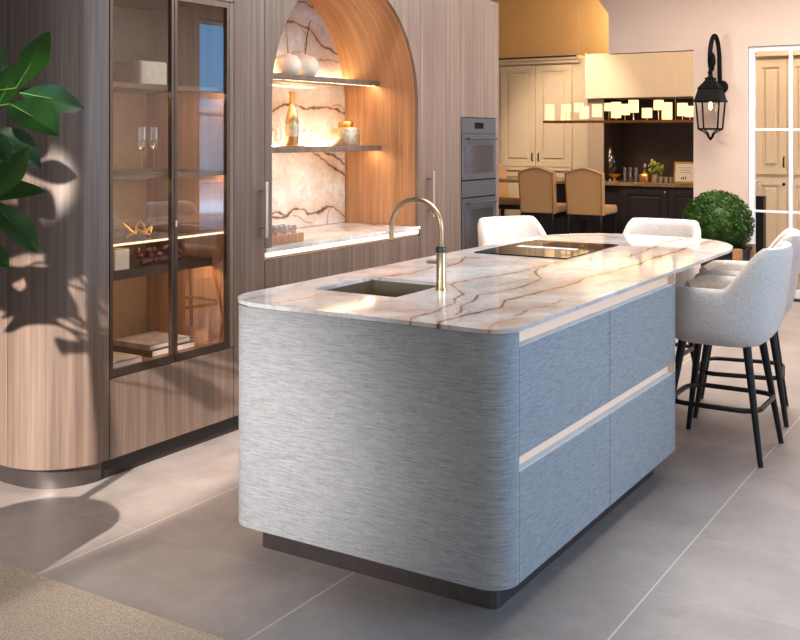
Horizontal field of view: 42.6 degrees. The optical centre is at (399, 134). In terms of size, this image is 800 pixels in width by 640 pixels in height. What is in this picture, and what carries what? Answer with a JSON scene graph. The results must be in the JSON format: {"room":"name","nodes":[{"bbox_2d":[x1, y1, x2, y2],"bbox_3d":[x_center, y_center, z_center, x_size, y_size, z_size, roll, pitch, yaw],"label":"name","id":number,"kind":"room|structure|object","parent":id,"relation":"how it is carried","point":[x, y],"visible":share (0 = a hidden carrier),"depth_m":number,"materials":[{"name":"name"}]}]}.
{"room":"store","nodes":[
{"label":"store","id":0,"kind":"room"},
{"bbox_2d":[0,274,799,639],"bbox_3d":[1.204,1.598,6.623,13.000,0.050,18.500,0,0,32],"label":"floor","id":1,"kind":"structure","parent":0,"point":[707,547],"depth_m":3.83,"materials":[{"name":"tile"}]},
{"bbox_2d":[0,0,108,488],"bbox_3d":[-1.676,0.273,4.689,0.653,2.600,0.305,0,0,32],"label":"tall cabinet","id":2,"kind":"object","parent":1,"relation":"on","point":[54,300],"visible":0.91,"depth_m":4.53,"materials":[{"name":"brown wood"}]},
{"bbox_2d":[0,562,225,639],"bbox_3d":[-2.189,1.567,2.908,3.600,0.012,2.200,0,0,32],"label":"carpet","id":3,"kind":"object","parent":1,"relation":"on","point":[33,606],"visible":1,"depth_m":3.32,"materials":[{"name":"beige carpet"}]},
{"bbox_2d":[0,31,83,266],"bbox_3d":[-1.600,0.194,3.112,1.127,2.734,1.267,0,0,-29],"label":"plant","id":4,"kind":"object","parent":3,"relation":"on","point":[38,111],"visible":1,"depth_m":2.87,"materials":[{"name":"plant"}]},
{"bbox_2d":[101,0,233,479],"bbox_3d":[-1.364,0.273,5.174,0.663,2.600,0.840,0,0,32],"label":"display cabinet","id":5,"kind":"object","parent":1,"relation":"on","point":[161,406],"visible":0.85,"depth_m":5.38,"materials":[{"name":"brown wood"}]},
{"bbox_2d":[113,248,128,270],"bbox_3d":[-1.365,0.597,4.922,0.088,0.098,0.094,0,0,32],"label":"box","id":6,"kind":"object","parent":5,"relation":"on","point":[120,255],"visible":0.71,"depth_m":4.89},
{"bbox_2d":[113,351,141,368],"bbox_3d":[-1.371,1.074,4.875,0.215,0.038,0.185,0,0,32],"label":"book","id":7,"kind":"object","parent":5,"relation":"on","point":[120,359],"visible":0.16,"depth_m":4.85,"materials":[{"name":"paper"}]},
{"bbox_2d":[121,220,152,237],"bbox_3d":[-1.289,0.462,5.058,0.045,0.084,0.206,0,0,32],"label":"sculpture","id":8,"kind":"object","parent":5,"relation":"on","point":[150,227],"visible":1,"depth_m":5.07,"materials":[{"name":"gold metal"}]},
{"bbox_2d":[114,60,166,84],"bbox_3d":[-1.323,-0.309,5.229,0.200,0.127,0.186,0,0,32],"label":"storage box","id":9,"kind":"object","parent":5,"relation":"on","point":[140,71],"visible":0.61,"depth_m":5.16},
{"bbox_2d":[113,340,194,357],"bbox_3d":[-1.255,1.076,5.226,0.280,0.034,0.300,0,0,32],"label":"book","id":10,"kind":"object","parent":5,"relation":"on","point":[190,344],"visible":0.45,"depth_m":5.10,"materials":[{"name":"paper"}]},
{"bbox_2d":[113,331,189,350],"bbox_3d":[-1.262,1.045,5.215,0.260,0.026,0.280,0,0,32],"label":"book","id":11,"kind":"object","parent":10,"relation":"on","point":[152,340],"visible":0.79,"depth_m":5.15,"materials":[{"name":"paper"}]},
{"bbox_2d":[134,243,185,264],"bbox_3d":[-1.217,0.603,5.204,0.084,0.087,0.309,0,0,32],"label":"bead garland","id":12,"kind":"object","parent":5,"relation":"on","point":[159,257],"visible":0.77,"depth_m":5.16},
{"bbox_2d":[113,252,211,277],"bbox_3d":[-1.408,0.662,5.202,0.482,0.030,0.796,0,0,32],"label":"shelf","id":13,"kind":"object","parent":5,"relation":"attached to","point":[191,260],"depth_m":5.21,"materials":[{"name":"brown wood"}]},
{"bbox_2d":[113,226,222,243],"bbox_3d":[-1.369,0.508,5.177,0.574,0.008,0.796,0,0,32],"label":"shelf","id":14,"kind":"object","parent":5,"relation":"attached to","point":[159,233],"depth_m":5.25,"materials":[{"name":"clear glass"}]},
{"bbox_2d":[113,231,223,246],"bbox_3d":[-1.123,0.508,5.022,0.008,0.010,0.796,0,0,32],"label":"light","id":15,"kind":"object","parent":5,"relation":"attached to","point":[168,238],"depth_m":4.99,"materials":[{"name":"beige plastic"}]},
{"bbox_2d":[113,169,223,178],"bbox_3d":[-1.367,0.193,5.176,0.578,0.014,0.796,0,0,32],"label":"shelf","id":16,"kind":"object","parent":5,"relation":"attached to","point":[117,173],"depth_m":5.16,"materials":[{"name":"brown metal"}]},
{"bbox_2d":[113,82,223,93],"bbox_3d":[-1.367,-0.237,5.176,0.578,0.016,0.796,0,0,32],"label":"shelf","id":17,"kind":"object","parent":5,"relation":"attached to","point":[118,87],"depth_m":5.24,"materials":[{"name":"brown metal"}]},
{"bbox_2d":[226,0,267,433],"bbox_3d":[-1.058,0.273,5.628,0.697,2.600,0.251,0,0,32],"label":"tall cabinet","id":18,"kind":"object","parent":1,"relation":"on","point":[250,186],"visible":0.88,"depth_m":5.46,"materials":[{"name":"brown wood"}]},
{"bbox_2d":[265,230,419,288],"bbox_3d":[-0.574,1.107,6.442,0.654,0.932,1.638,0,0,32],"label":"base cabinet","id":19,"kind":"object","parent":1,"relation":"on","point":[283,267],"visible":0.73,"depth_m":6.15,"materials":[{"name":"brown wood"}]},
{"bbox_2d":[265,222,420,252],"bbox_3d":[-0.572,0.629,6.441,0.657,0.023,1.634,0,0,32],"label":"countertop","id":20,"kind":"structure","parent":19,"relation":"on","point":[342,231],"depth_m":6.54,"materials":[{"name":"stone"}]},
{"bbox_2d":[272,231,303,244],"bbox_3d":[-0.729,0.594,5.887,0.170,0.048,0.360,0,0,32],"label":"serving tray","id":21,"kind":"object","parent":20,"relation":"on","point":[279,238],"visible":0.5,"depth_m":5.88,"materials":[{"name":"brown wood"}]},
{"bbox_2d":[265,0,419,247],"bbox_3d":[-0.555,-0.205,6.430,0.605,1.643,1.638,0,0,32],"label":"arched niche","id":22,"kind":"object","parent":20,"relation":"on","point":[364,76],"visible":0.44,"depth_m":6.96,"materials":[{"name":"brown wood"}]},
{"bbox_2d":[275,25,300,74],"bbox_3d":[-0.706,-0.530,6.459,0.166,0.318,0.166,0,0,32],"label":"bud vase","id":23,"kind":"object","parent":22,"relation":"on","point":[287,63],"visible":0.87,"depth_m":6.40,"materials":[{"name":"white ceramic"}]},
{"bbox_2d":[279,145,304,146],"bbox_3d":[-0.682,0.069,6.477,0.164,0.008,0.164,0,0,32],"label":"coaster","id":24,"kind":"object","parent":22,"relation":"on","point":[279,145],"visible":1,"depth_m":6.41,"materials":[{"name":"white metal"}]},
{"bbox_2d":[285,92,298,144],"bbox_3d":[-0.682,-0.104,6.477,0.087,0.336,0.087,0,0,32],"label":"bottle","id":25,"kind":"object","parent":24,"relation":"on","point":[291,121],"visible":0.96,"depth_m":6.45,"materials":[{"name":"gold metal"}]},
{"bbox_2d":[297,21,318,75],"bbox_3d":[-0.620,-0.562,6.689,0.180,0.380,0.180,0,0,32],"label":"bud vase","id":26,"kind":"object","parent":22,"relation":"on","point":[309,64],"visible":0.75,"depth_m":6.62,"materials":[{"name":"white ceramic"}]},
{"bbox_2d":[272,145,380,151],"bbox_3d":[-0.665,0.086,6.518,0.286,0.027,1.549,0,0,32],"label":"shelf","id":27,"kind":"object","parent":22,"relation":"attached to","point":[312,148],"depth_m":6.62,"materials":[{"name":"brown wood"}]},
{"bbox_2d":[273,73,379,85],"bbox_3d":[-0.665,-0.357,6.518,0.286,0.027,1.549,0,0,32],"label":"shelf","id":28,"kind":"object","parent":22,"relation":"attached to","point":[279,79],"depth_m":6.70,"materials":[{"name":"brown wood"}]},
{"bbox_2d":[331,121,359,145],"bbox_3d":[-0.371,-0.011,6.974,0.200,0.165,0.200,0,0,32],"label":"canister","id":29,"kind":"object","parent":22,"relation":"on","point":[345,135],"visible":1,"depth_m":6.89,"materials":[{"name":"silver metal"}]},
{"bbox_2d":[400,0,459,257],"bbox_3d":[0.029,0.273,7.362,0.697,2.600,0.557,0,0,32],"label":"tall cabinet","id":30,"kind":"object","parent":1,"relation":"on","point":[439,19],"visible":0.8,"depth_m":7.17,"materials":[{"name":"brown wood"}]},
{"bbox_2d":[239,274,674,609],"bbox_3d":[0.316,1.108,4.343,1.170,0.930,1.791,0,0,32],"label":"kitchen island","id":31,"kind":"object","parent":1,"relation":"on","point":[452,464],"visible":0.96,"depth_m":3.60,"materials":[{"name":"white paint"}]},
{"bbox_2d":[238,233,732,333],"bbox_3d":[0.699,0.634,5.002,1.239,0.015,3.323,0,0,32],"label":"island countertop","id":32,"kind":"structure","parent":31,"relation":"on","point":[486,293],"depth_m":4.30,"materials":[{"name":"stone"}]},
{"bbox_2d":[327,280,435,296],"bbox_3d":[-0.069,0.748,4.249,0.405,0.210,0.443,0,0,32],"label":"sink","id":33,"kind":"object","parent":32,"relation":"in","point":[373,287],"visible":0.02,"depth_m":4.47,"materials":[{"name":"metal"}]},
{"bbox_2d":[389,197,447,290],"bbox_3d":[0.072,0.441,4.213,0.274,0.372,0.052,0,0,32],"label":"tap","id":34,"kind":"object","parent":32,"relation":"on","point":[441,250],"visible":1,"depth_m":4.15,"materials":[{"name":"gold metal"}]},
{"bbox_2d":[474,240,618,258],"bbox_3d":[0.816,0.622,5.627,0.527,0.008,0.756,0,0,32],"label":"induction hob","id":35,"kind":"object","parent":32,"relation":"in","point":[531,248],"visible":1,"depth_m":5.56,"materials":[{"name":"black glass"}]},
{"bbox_2d":[460,0,498,249],"bbox_3d":[0.327,0.273,7.875,0.657,2.600,0.626,0,0,32],"label":"housing","id":36,"kind":"object","parent":1,"relation":"on","point":[479,19],"depth_m":7.70,"materials":[{"name":"brown wood"}]},
{"bbox_2d":[461,195,497,249],"bbox_3d":[0.487,0.740,7.750,0.338,0.547,0.548,0,0,32],"label":"oven","id":37,"kind":"object","parent":36,"relation":"in","point":[473,209],"visible":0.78,"depth_m":7.60,"materials":[{"name":"metal"}]},
{"bbox_2d":[461,118,497,180],"bbox_3d":[0.487,0.104,7.750,0.338,0.460,0.548,0,0,32],"label":"oven","id":38,"kind":"object","parent":36,"relation":"in","point":[478,136],"visible":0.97,"depth_m":7.67,"materials":[{"name":"metal"}]},
{"bbox_2d":[499,163,519,215],"bbox_3d":[1.623,0.994,14.732,0.596,1.172,0.494,0,0,25],"label":"dining chair","id":39,"kind":"object","parent":1,"relation":"on","point":[505,201],"visible":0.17,"depth_m":14.69,"materials":[{"name":"beige fabric"}]},
{"bbox_2d":[477,216,545,246],"bbox_3d":[0.812,1.056,6.528,0.544,1.038,0.599,0,0,-29],"label":"bar stool","id":40,"kind":"object","parent":1,"relation":"on","point":[491,230],"visible":0.09,"depth_m":6.75,"materials":[{"name":"white fabric"}]},
{"bbox_2d":[518,167,567,234],"bbox_3d":[1.866,0.994,13.247,0.494,1.172,0.596,0,0,32],"label":"dining chair","id":41,"kind":"object","parent":1,"relation":"on","point":[537,185],"visible":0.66,"depth_m":13.03,"materials":[{"name":"beige fabric"}]},
{"bbox_2d":[499,55,587,215],"bbox_3d":[2.083,0.215,15.299,1.802,2.717,0.666,0,0,32],"label":"tall cabinet","id":42,"kind":"object","parent":1,"relation":"on","point":[526,84],"visible":0.51,"depth_m":14.99,"materials":[{"name":"paint"}]},
{"bbox_2d":[499,178,606,234],"bbox_3d":[1.905,1.087,13.880,1.719,0.973,0.420,0,0,32],"label":"bar table","id":43,"kind":"object","parent":1,"relation":"on","point":[591,226],"visible":0.19,"depth_m":13.66,"materials":[{"name":"black wood"}]},
{"bbox_2d":[564,168,617,233],"bbox_3d":[2.410,0.994,12.906,0.494,1.172,0.596,0,0,32],"label":"dining chair","id":44,"kind":"object","parent":1,"relation":"on","point":[584,187],"visible":0.82,"depth_m":12.70,"materials":[{"name":"beige fabric"}]},
{"bbox_2d":[585,51,692,180],"bbox_3d":[4.030,0.232,13.638,2.970,2.683,0.890,0,0,32],"label":"range hood alcove","id":45,"kind":"object","parent":1,"relation":"on","point":[646,78],"visible":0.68,"depth_m":14.04,"materials":[{"name":"beige paint"}]},
{"bbox_2d":[603,179,692,233],"bbox_3d":[4.104,1.103,13.523,2.722,0.940,0.917,0,0,32],"label":"sideboard","id":46,"kind":"object","parent":1,"relation":"on","point":[634,199],"visible":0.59,"depth_m":13.56,"materials":[{"name":"brown paint"}]},
{"bbox_2d":[608,174,620,181],"bbox_3d":[2.917,0.581,13.941,0.176,0.102,0.176,0,0,32],"label":"bowl","id":47,"kind":"object","parent":46,"relation":"on","point":[614,176],"visible":1,"depth_m":13.89,"materials":[{"name":"gold metal"}]},
{"bbox_2d":[639,167,650,181],"bbox_3d":[3.312,0.505,13.858,0.150,0.254,0.150,0,0,32],"label":"decanter","id":48,"kind":"object","parent":46,"relation":"on","point":[643,177],"visible":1,"depth_m":13.80,"materials":[{"name":"gold metal"}]},
{"bbox_2d":[648,161,663,181],"bbox_3d":[3.448,0.487,13.778,0.218,0.289,0.228,0,0,32],"label":"flower vase","id":49,"kind":"object","parent":46,"relation":"on","point":[658,169],"visible":1,"depth_m":13.74,"materials":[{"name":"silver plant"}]},
{"bbox_2d":[673,162,692,182],"bbox_3d":[3.737,0.492,13.454,0.283,0.279,0.065,0,0,32],"label":"picture frame","id":50,"kind":"object","parent":46,"relation":"on","point":[683,171],"visible":0.82,"depth_m":13.46,"materials":[{"name":"beige paper"}]},
{"bbox_2d":[623,218,700,398],"bbox_3d":[1.566,1.056,6.354,0.544,1.038,0.599,0,0,32],"label":"bar stool","id":51,"kind":"object","parent":1,"relation":"on","point":[640,226],"visible":0.14,"depth_m":6.53,"materials":[{"name":"white fabric"}]},
{"bbox_2d":[682,189,755,266],"bbox_3d":[2.861,1.031,9.239,0.644,1.084,0.640,0,0,32],"label":"topiary ball","id":52,"kind":"object","parent":1,"relation":"on","point":[720,216],"visible":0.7,"depth_m":9.03,"materials":[{"name":"green plant"}]},
{"bbox_2d":[701,250,749,266],"bbox_3d":[2.863,1.288,9.242,0.470,0.530,0.470,0,0,32],"label":"planter","id":53,"kind":"object","parent":1,"relation":"on","point":[738,255],"depth_m":8.97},
{"bbox_2d":[675,241,792,467],"bbox_3d":[1.646,1.056,5.156,0.599,1.038,0.544,0,0,32],"label":"bar stool","id":54,"kind":"object","parent":1,"relation":"on","point":[745,310],"visible":0.86,"depth_m":4.93,"materials":[{"name":"beige fabric"}]},
{"bbox_2d":[693,228,799,426],"bbox_3d":[1.964,1.056,5.815,0.599,1.038,0.544,0,0,21],"label":"bar stool","id":55,"kind":"object","parent":1,"relation":"on","point":[791,235],"visible":0.28,"depth_m":5.66,"materials":[{"name":"white fabric"}]},
{"bbox_2d":[756,181,765,252],"bbox_3d":[3.835,1.034,10.934,0.180,1.078,0.200,0,0,32],"label":"pedestal","id":56,"kind":"object","parent":1,"relation":"on","point":[760,200],"visible":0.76,"depth_m":10.88,"materials":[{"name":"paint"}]},
{"bbox_2d":[756,50,799,273],"bbox_3d":[4.816,0.296,11.676,1.750,2.554,0.600,0,0,32],"label":"pantry cabinet","id":57,"kind":"object","parent":1,"relation":"on","point":[772,67],"visible":0.66,"depth_m":11.70,"materials":[{"name":"beige paint"}]},
{"bbox_2d":[489,0,607,57],"bbox_3d":[4.296,-0.477,14.611,9.750,4.100,0.120,0,0,32],"label":"wall","id":58,"kind":"structure","parent":0,"point":[527,28],"depth_m":15.77,"materials":[{"name":"paint"}]},
{"bbox_2d":[598,0,799,243],"bbox_3d":[3.750,-0.477,9.771,5.532,4.100,0.140,0,0,32],"label":"wall","id":59,"kind":"structure","parent":0,"point":[720,163],"depth_m":10.08,"materials":[{"name":"pink paint"}]},
{"bbox_2d":[693,34,727,139],"bbox_3d":[3.019,-0.463,9.891,0.268,1.028,0.434,0,0,32],"label":"wall lantern","id":60,"kind":"object","parent":59,"relation":"attached to","point":[710,91],"visible":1,"depth_m":9.79,"materials":[{"name":"black metal"}]},
{"bbox_2d":[749,45,799,298],"bbox_3d":[4.056,0.359,9.562,1.548,2.427,0.048,0,0,32],"label":"door","id":61,"kind":"structure","parent":59,"relation":"in","point":[752,50],"depth_m":9.93,"materials":[{"name":"white wood"}]},
{"bbox_3d":[3.196,-2.577,12.857,9.750,0.100,4.820,0,0,32],"label":"ceiling","id":62,"kind":"structure","parent":0,"visible":0},
{"bbox_2d":[543,52,692,122],"bbox_3d":[2.790,-1.340,12.652,2.081,2.374,0.444,0,0,32],"label":"chandelier","id":63,"kind":"object","parent":62,"relation":"hanging from","point":[617,109],"visible":0.98,"depth_m":12.54,"materials":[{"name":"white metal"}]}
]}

